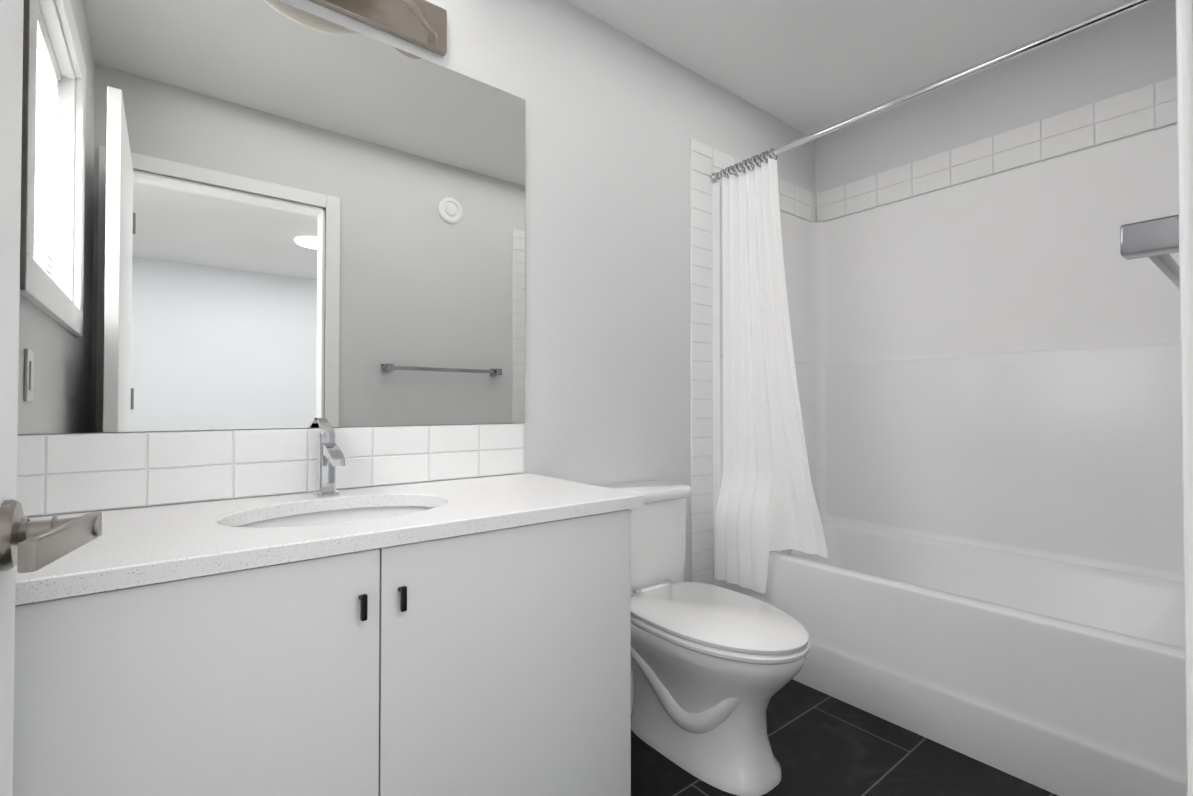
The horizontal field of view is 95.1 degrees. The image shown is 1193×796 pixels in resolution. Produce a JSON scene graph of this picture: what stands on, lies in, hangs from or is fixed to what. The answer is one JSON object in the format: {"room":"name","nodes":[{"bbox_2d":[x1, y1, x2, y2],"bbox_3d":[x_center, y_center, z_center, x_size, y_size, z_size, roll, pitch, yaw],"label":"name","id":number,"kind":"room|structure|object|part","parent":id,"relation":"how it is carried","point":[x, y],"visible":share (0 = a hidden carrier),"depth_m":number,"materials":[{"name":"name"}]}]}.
{"room":"bathroom","nodes":[
{"label":"bathroom","id":0,"kind":"room"},
{"bbox_2d":[18,0,814,581],"bbox_3d":[-0.031,-0.171,2.032,3.190,2.440,0.120,1,-1,-38],"label":"wall","id":1,"kind":"structure","parent":0,"point":[616,120],"depth_m":2.00,"materials":[{"name":"paint"}]},
{"bbox_2d":[17,423,523,516],"bbox_3d":[-0.692,0.159,1.425,1.160,0.161,0.006,1,-1,-38],"label":"tile backsplash","id":2,"kind":"structure","parent":1,"relation":"attached to","point":[63,473],"depth_m":1.29,"materials":[{"name":"white tile"}]},
{"bbox_2d":[18,0,525,433],"bbox_3d":[-0.692,-0.456,1.434,1.161,1.064,0.006,1,-1,-38],"label":"vanity mirror","id":3,"kind":"object","parent":1,"relation":"attached to","point":[254,214],"visible":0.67,"depth_m":1.32,"materials":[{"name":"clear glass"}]},
{"bbox_2d":[309,0,446,55],"bbox_3d":[-0.683,-1.132,1.358,0.696,0.240,0.149,1,-1,-38],"label":"sconce","id":4,"kind":"object","parent":1,"relation":"attached to","point":[422,23],"visible":1,"depth_m":1.52,"materials":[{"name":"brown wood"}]},
{"bbox_3d":[-0.496,-1.073,1.506,0.147,0.104,0.104,1,-1,-38],"label":"arm","id":5,"kind":"part","parent":4,"relation":"part of"},
{"bbox_2d":[690,138,713,584],"bbox_3d":[0.450,-0.021,2.327,0.141,2.148,0.006,1,-1,-38],"label":"wall tile strip","id":6,"kind":"object","parent":1,"relation":"attached to","point":[701,329],"visible":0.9,"depth_m":2.32,"materials":[{"name":"white tile"}]},
{"bbox_2d":[712,148,815,221],"bbox_3d":[0.837,-1.010,2.644,0.841,0.161,0.006,1,-1,-38],"label":"wall tile","id":7,"kind":"structure","parent":1,"relation":"attached to","point":[797,201],"depth_m":2.74,"materials":[{"name":"white tile"}]},
{"bbox_2d":[631,679,1057,795],"bbox_3d":[0.474,1.071,1.375,3.190,0.060,1.751,1,-1,-38],"label":"floor","id":8,"kind":"structure","parent":0,"point":[822,744],"depth_m":1.56,"materials":[{"name":"tile"}]},
{"bbox_2d":[12,418,643,795],"bbox_3d":[-0.511,0.544,1.204,1.178,0.990,0.568,1,-1,-38],"label":"bathroom vanity","id":9,"kind":"object","parent":8,"relation":"on","point":[465,637],"visible":1,"depth_m":0.96,"materials":[{"name":"painted wood"},{"name":"black metal"}]},
{"bbox_3d":[-0.605,0.633,0.811,0.540,0.731,0.018,1,-1,-38],"label":"door","id":10,"kind":"part","parent":9,"relation":"part of","materials":[{"name":"white wood"}]},
{"bbox_2d":[15,473,643,604],"bbox_3d":[-0.516,0.254,1.213,1.178,0.030,0.553,1,-1,-38],"label":"countertop","id":11,"kind":"structure","parent":9,"relation":"on","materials":[{"name":"stone"}]},
{"bbox_2d":[313,418,344,496],"bbox_3d":[-0.646,0.145,1.323,0.052,0.189,0.180,1,-1,-38],"label":"faucet","id":12,"kind":"object","parent":11,"relation":"on","point":[329,455],"depth_m":1.33,"materials":[{"name":"silver metal"}]},
{"bbox_2d":[237,506,433,527],"bbox_3d":[-0.546,0.337,1.180,0.514,0.135,0.384,1,-1,-38],"label":"sink","id":13,"kind":"object","parent":11,"relation":"in","point":[315,515],"depth_m":1.31,"materials":[{"name":"white ceramic"}]},
{"bbox_3d":[-0.405,0.360,0.945,0.010,0.044,0.026,1,-1,-38],"label":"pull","id":14,"kind":"part","parent":9,"relation":"part of","materials":[{"name":"black metal"}]},
{"bbox_3d":[-0.351,0.361,0.987,0.010,0.044,0.026,1,-1,-38],"label":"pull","id":15,"kind":"part","parent":9,"relation":"part of","materials":[{"name":"black metal"}]},
{"bbox_3d":[-0.157,0.637,1.164,0.594,0.731,0.018,1,-1,-38],"label":"door","id":16,"kind":"part","parent":9,"relation":"part of","materials":[{"name":"white wood"}]},
{"bbox_2d":[600,480,809,795],"bbox_3d":[0.285,0.680,1.693,0.460,0.730,0.773,1,-1,-38],"label":"toilet","id":17,"kind":"object","parent":8,"relation":"on","point":[714,669],"visible":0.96,"depth_m":1.53,"materials":[{"name":"white ceramic"}]},
{"bbox_2d":[712,124,1186,795],"bbox_3d":[1.293,0.058,2.033,0.861,1.983,1.508,1,-1,-38],"label":"bathtub","id":18,"kind":"object","parent":8,"relation":"on","point":[988,372],"visible":0.75,"depth_m":2.05,"materials":[{"name":"white plastic"}]},
{"bbox_2d":[783,549,792,553],"bbox_3d":[0.885,0.696,2.523,0.068,0.068,0.010,1,-1,-38],"label":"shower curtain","id":19,"kind":"object","parent":18,"relation":"attached to","point":[788,551],"visible":0.25,"depth_m":2.52,"materials":[{"name":"silver metal"}]},
{"bbox_2d":[566,0,1126,134],"bbox_3d":[0.474,-1.429,1.408,3.190,0.060,1.751,1,-1,-38],"label":"ceiling","id":20,"kind":"structure","parent":0,"point":[807,67],"depth_m":2.12,"materials":[{"name":"paint"}]},
{"bbox_2d":[815,0,1176,221],"bbox_3d":[1.717,-0.167,2.293,0.120,2.440,1.632,1,-1,-38],"label":"wall","id":21,"kind":"structure","parent":0,"point":[1133,49],"depth_m":2.23,"materials":[{"name":"paint"}]},
{"bbox_2d":[816,76,1176,221],"bbox_3d":[1.630,-1.015,2.312,0.006,0.161,1.494,1,-1,-38],"label":"wall tile","id":22,"kind":"structure","parent":21,"relation":"attached to","point":[1153,106],"depth_m":2.22,"materials":[{"name":"white tile"}]},
{"bbox_3d":[0.932,-0.188,0.713,3.070,2.440,0.120,1,-1,-38],"label":"wall","id":23,"kind":"structure","parent":0,"visible":0},
{"bbox_2d":[1120,214,1179,289],"bbox_3d":[0.939,-0.191,0.850,0.696,0.046,0.086,1,-1,-38],"label":"towel rail","id":24,"kind":"object","parent":23,"relation":"attached to","point":[1156,241],"visible":0.62,"depth_m":0.66,"materials":[{"name":"silver metal"}]},
{"bbox_2d":[1176,0,1192,795],"bbox_3d":[0.496,-0.021,0.452,0.066,2.100,0.012,1,-1,-38],"label":"door frame","id":25,"kind":"structure","parent":23,"relation":"attached to","point":[1184,34],"depth_m":0.43,"materials":[{"name":"white paint"}]},
{"bbox_3d":[1.381,-0.036,1.146,0.141,2.148,0.006,1,-1,-38],"label":"wall tile strip","id":26,"kind":"object","parent":23,"relation":"attached to","visible":0},
{"bbox_2d":[711,0,1153,592],"bbox_3d":[0.959,-0.122,1.772,0.106,1.736,1.488,1,-1,-38],"label":"shower curtain","id":27,"kind":"object","parent":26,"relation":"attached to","point":[767,504],"visible":0.98,"depth_m":2.17,"materials":[{"name":"white fabric"}]},
{"bbox_3d":[0.975,-0.969,1.796,0.042,0.042,1.488,1,-1,-38],"label":"rod","id":28,"kind":"part","parent":27,"relation":"part of","materials":[{"name":"silver metal"}]},
{"bbox_3d":[-0.109,0.006,-0.110,0.015,2.030,0.120,1,-1,-38],"label":"door frame","id":29,"kind":"structure","parent":0,"visible":0},
{"bbox_2d":[0,0,101,795],"bbox_3d":[-0.344,0.007,0.271,0.103,2.014,0.762,1,-1,-38],"label":"door","id":30,"kind":"structure","parent":29,"relation":"attached to","point":[11,46],"depth_m":0.52,"materials":[{"name":"white paint"}]},
{"bbox_3d":[-0.504,0.129,0.500,0.068,0.066,0.156,1,-1,-38],"label":"door handle","id":31,"kind":"part","parent":30,"relation":"part of","materials":[{"name":"silver metal"}]}
]}

